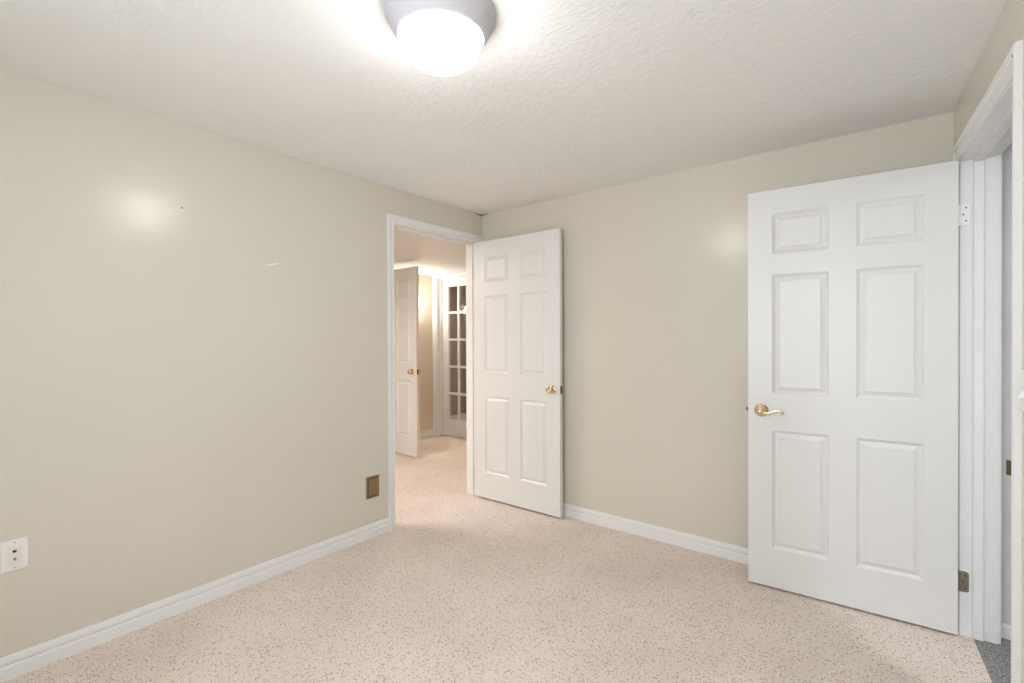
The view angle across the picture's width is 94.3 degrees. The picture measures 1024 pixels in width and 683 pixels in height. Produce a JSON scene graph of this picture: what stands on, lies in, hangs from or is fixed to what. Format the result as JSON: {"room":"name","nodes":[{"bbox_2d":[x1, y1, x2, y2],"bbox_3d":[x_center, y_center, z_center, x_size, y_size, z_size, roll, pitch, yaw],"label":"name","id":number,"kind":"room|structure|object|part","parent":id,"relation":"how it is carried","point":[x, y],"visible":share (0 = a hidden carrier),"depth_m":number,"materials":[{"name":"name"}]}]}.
{"room":"empty bedroom","nodes":[
{"label":"empty bedroom","id":0,"kind":"room"},
{"bbox_2d":[0,69,481,657],"bbox_3d":[-1.457,0.121,2.487,0.121,2.309,3.770,0,0,38],"label":"wall","id":1,"kind":"structure","parent":0,"point":[194,321],"depth_m":2.21,"materials":[{"name":"beige paint"}]},
{"bbox_2d":[0,536,28,573],"bbox_3d":[-1.899,0.816,1.813,0.017,0.120,0.076,0,0,38],"label":"wall outlet","id":2,"kind":"object","parent":1,"relation":"attached to","point":[14,554],"visible":1,"depth_m":1.81,"materials":[{"name":"white plastic"}]},
{"bbox_2d":[0,517,389,682],"bbox_3d":[-1.663,1.235,2.118,0.013,0.088,2.719,0,0,38],"label":"baseboard","id":3,"kind":"structure","parent":1,"relation":"attached to","point":[19,663],"depth_m":2.20,"materials":[{"name":"white paint"}]},
{"bbox_2d":[366,474,378,499],"bbox_3d":[-0.905,0.946,3.089,0.008,0.143,0.098,0,0,38],"label":"inlet","id":4,"kind":"object","parent":1,"relation":"attached to","point":[372,482],"visible":1,"depth_m":3.08,"materials":[{"name":"gold metal"}]},
{"bbox_2d":[387,213,482,530],"bbox_3d":[-0.589,0.200,3.596,0.154,2.132,0.960,0,0,38],"label":"door frame","id":5,"kind":"structure","parent":1,"relation":"attached to","point":[397,222],"depth_m":3.49,"materials":[{"name":"white paint"}]},
{"bbox_3d":[-0.643,0.200,3.638,0.017,2.132,0.960,0,0,38],"label":"casing","id":6,"kind":"part","parent":5,"relation":"part of","materials":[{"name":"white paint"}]},
{"bbox_2d":[474,228,562,517],"bbox_3d":[0.023,0.225,3.609,0.834,2.047,0.135,0,0,38],"label":"door","id":7,"kind":"structure","parent":1,"relation":"in","point":[518,279],"depth_m":3.57,"materials":[{"name":"white paint"}]},
{"bbox_3d":[0.269,0.344,3.366,0.053,0.053,0.050,0,0,38],"label":"knob","id":8,"kind":"part","parent":7,"relation":"part of","materials":[{"name":"gold metal"}]},
{"bbox_2d":[419,274,432,431],"bbox_3d":[-2.237,0.204,4.897,0.120,2.120,3.700,0,0,38],"label":"wall","id":9,"kind":"structure","parent":0,"point":[425,281],"depth_m":6.21,"materials":[{"name":"beige paint"}]},
{"bbox_2d":[394,266,420,456],"bbox_3d":[-1.305,0.215,5.341,0.791,2.046,0.154,0,0,40],"label":"door","id":10,"kind":"structure","parent":9,"relation":"in","point":[406,280],"depth_m":5.18,"materials":[{"name":"white paint"}]},
{"bbox_2d":[419,429,432,438],"bbox_3d":[-1.306,1.210,5.979,0.013,0.088,0.862,0,0,38],"label":"baseboard","id":11,"kind":"structure","parent":9,"relation":"attached to","point":[427,433],"depth_m":6.21,"materials":[{"name":"white paint"}]},
{"bbox_2d":[394,229,465,275],"bbox_3d":[-1.848,-0.880,4.582,3.080,0.050,3.700,0,0,38],"label":"ceiling","id":12,"kind":"structure","parent":0,"point":[433,256],"depth_m":4.69,"materials":[{"name":"white paint"}]},
{"bbox_2d":[450,286,465,414],"bbox_3d":[-0.095,0.135,6.724,3.200,2.220,1.580,0,0,38],"label":"wall","id":13,"kind":"structure","parent":0,"point":[453,290],"depth_m":8.07,"materials":[{"name":"beige paint"}]},
{"bbox_2d":[0,0,1007,213],"bbox_3d":[-0.171,-1.062,1.535,3.198,0.062,3.873,0,0,38],"label":"ceiling","id":14,"kind":"structure","parent":0,"point":[583,95],"depth_m":1.87,"materials":[{"name":"white paint"}]},
{"bbox_2d":[384,0,495,75],"bbox_3d":[-0.224,-0.949,1.505,0.349,0.166,0.349,0,0,38],"label":"ceiling light","id":15,"kind":"object","parent":14,"relation":"attached to","point":[439,37],"visible":1,"depth_m":1.42,"materials":[{"name":"white glass"}]},
{"bbox_3d":[-0.224,-0.932,1.505,0.259,0.132,0.259,0,0,38],"label":"lamp shade","id":16,"kind":"part","parent":15,"relation":"part of","materials":[{"name":"white glass"}]},
{"bbox_2d":[2,413,1010,682],"bbox_3d":[0.667,1.290,2.854,9.174,0.050,6.950,0,0,38],"label":"floor","id":17,"kind":"structure","parent":0,"point":[465,587],"depth_m":2.14,"materials":[{"name":"beige carpet"}]},
{"bbox_2d":[482,112,953,547],"bbox_3d":[0.878,0.108,3.129,3.005,2.309,0.120,0,0,38],"label":"wall","id":18,"kind":"structure","parent":0,"point":[655,269],"depth_m":2.96,"materials":[{"name":"beige paint"}]},
{"bbox_2d":[563,503,747,564],"bbox_3d":[0.882,1.219,3.052,2.869,0.088,0.013,0,0,38],"label":"baseboard","id":19,"kind":"structure","parent":18,"relation":"attached to","point":[728,551],"depth_m":3.00,"materials":[{"name":"white paint"}]},
{"bbox_2d":[954,0,1023,682],"bbox_3d":[1.011,0.123,0.626,0.120,2.309,3.870,0,0,35],"label":"wall","id":20,"kind":"structure","parent":0,"point":[1009,28],"depth_m":1.50,"materials":[{"name":"beige paint"}]},
{"bbox_2d":[746,160,958,634],"bbox_3d":[1.572,0.242,2.268,0.822,2.023,0.157,0,0,35],"label":"door","id":21,"kind":"structure","parent":20,"relation":"in","point":[852,408],"depth_m":2.22,"materials":[{"name":"white paint"}]},
{"bbox_3d":[1.300,0.354,2.387,0.116,0.030,0.043,0,0,35],"label":"lever handle","id":22,"kind":"part","parent":21,"relation":"part of","materials":[{"name":"gold metal"}]},
{"bbox_2d":[952,40,1021,682],"bbox_3d":[1.746,0.210,1.679,0.154,2.116,0.937,0,0,35],"label":"door frame","id":23,"kind":"structure","parent":20,"relation":"attached to","point":[996,122],"depth_m":1.99,"materials":[{"name":"white paint"}]},
{"bbox_3d":[1.802,0.217,1.640,0.017,2.102,0.937,0,0,35],"label":"casing","id":24,"kind":"part","parent":23,"relation":"part of","materials":[{"name":"white paint"}]},
{"bbox_3d":[1.474,0.371,1.381,0.013,0.044,0.053,0,0,-38],"label":"strike plate","id":25,"kind":"part","parent":23,"relation":"part of","materials":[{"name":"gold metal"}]},
{"bbox_2d":[1017,370,1023,411],"bbox_3d":[1.396,0.137,1.299,0.020,0.114,0.070,0,0,35],"label":"light switch","id":26,"kind":"object","parent":20,"relation":"attached to","point":[1021,394],"visible":1,"depth_m":1.30,"materials":[{"name":"white plastic"}]},
{"bbox_3d":[1.401,0.137,1.295,0.006,0.114,0.070,0,0,35],"label":"plate","id":27,"kind":"part","parent":26,"relation":"part of","materials":[{"name":"white plastic"}]},
{"bbox_2d":[1001,143,1011,624],"bbox_3d":[3.260,0.110,1.315,2.780,2.309,0.165,0,0,35],"label":"wall","id":28,"kind":"structure","parent":0,"point":[1007,154],"depth_m":2.02,"materials":[{"name":"grey paint"}]},
{"bbox_2d":[1001,623,1010,639],"bbox_3d":[3.171,1.236,1.279,2.645,0.058,0.013,0,0,35],"label":"baseboard","id":29,"kind":"structure","parent":28,"relation":"attached to","point":[1005,628],"depth_m":2.02,"materials":[{"name":"white paint"}]},
{"bbox_3d":[-0.619,0.116,6.055,3.200,2.270,0.120,0,0,38],"label":"wall","id":30,"kind":"structure","parent":0,"visible":0},
{"bbox_2d":[432,272,465,435],"bbox_3d":[-0.649,0.192,6.069,0.922,2.118,0.137,0,0,38],"label":"door frame","id":31,"kind":"structure","parent":30,"relation":"attached to","point":[437,305],"depth_m":6.29,"materials":[{"name":"white paint"}]},
{"bbox_2d":[442,277,466,437],"bbox_3d":[-0.629,0.206,6.083,0.774,2.066,0.094,0,0,38],"label":"door","id":32,"kind":"structure","parent":30,"relation":"in","point":[452,427],"depth_m":6.26,"materials":[{"name":"white paint"}]}
]}

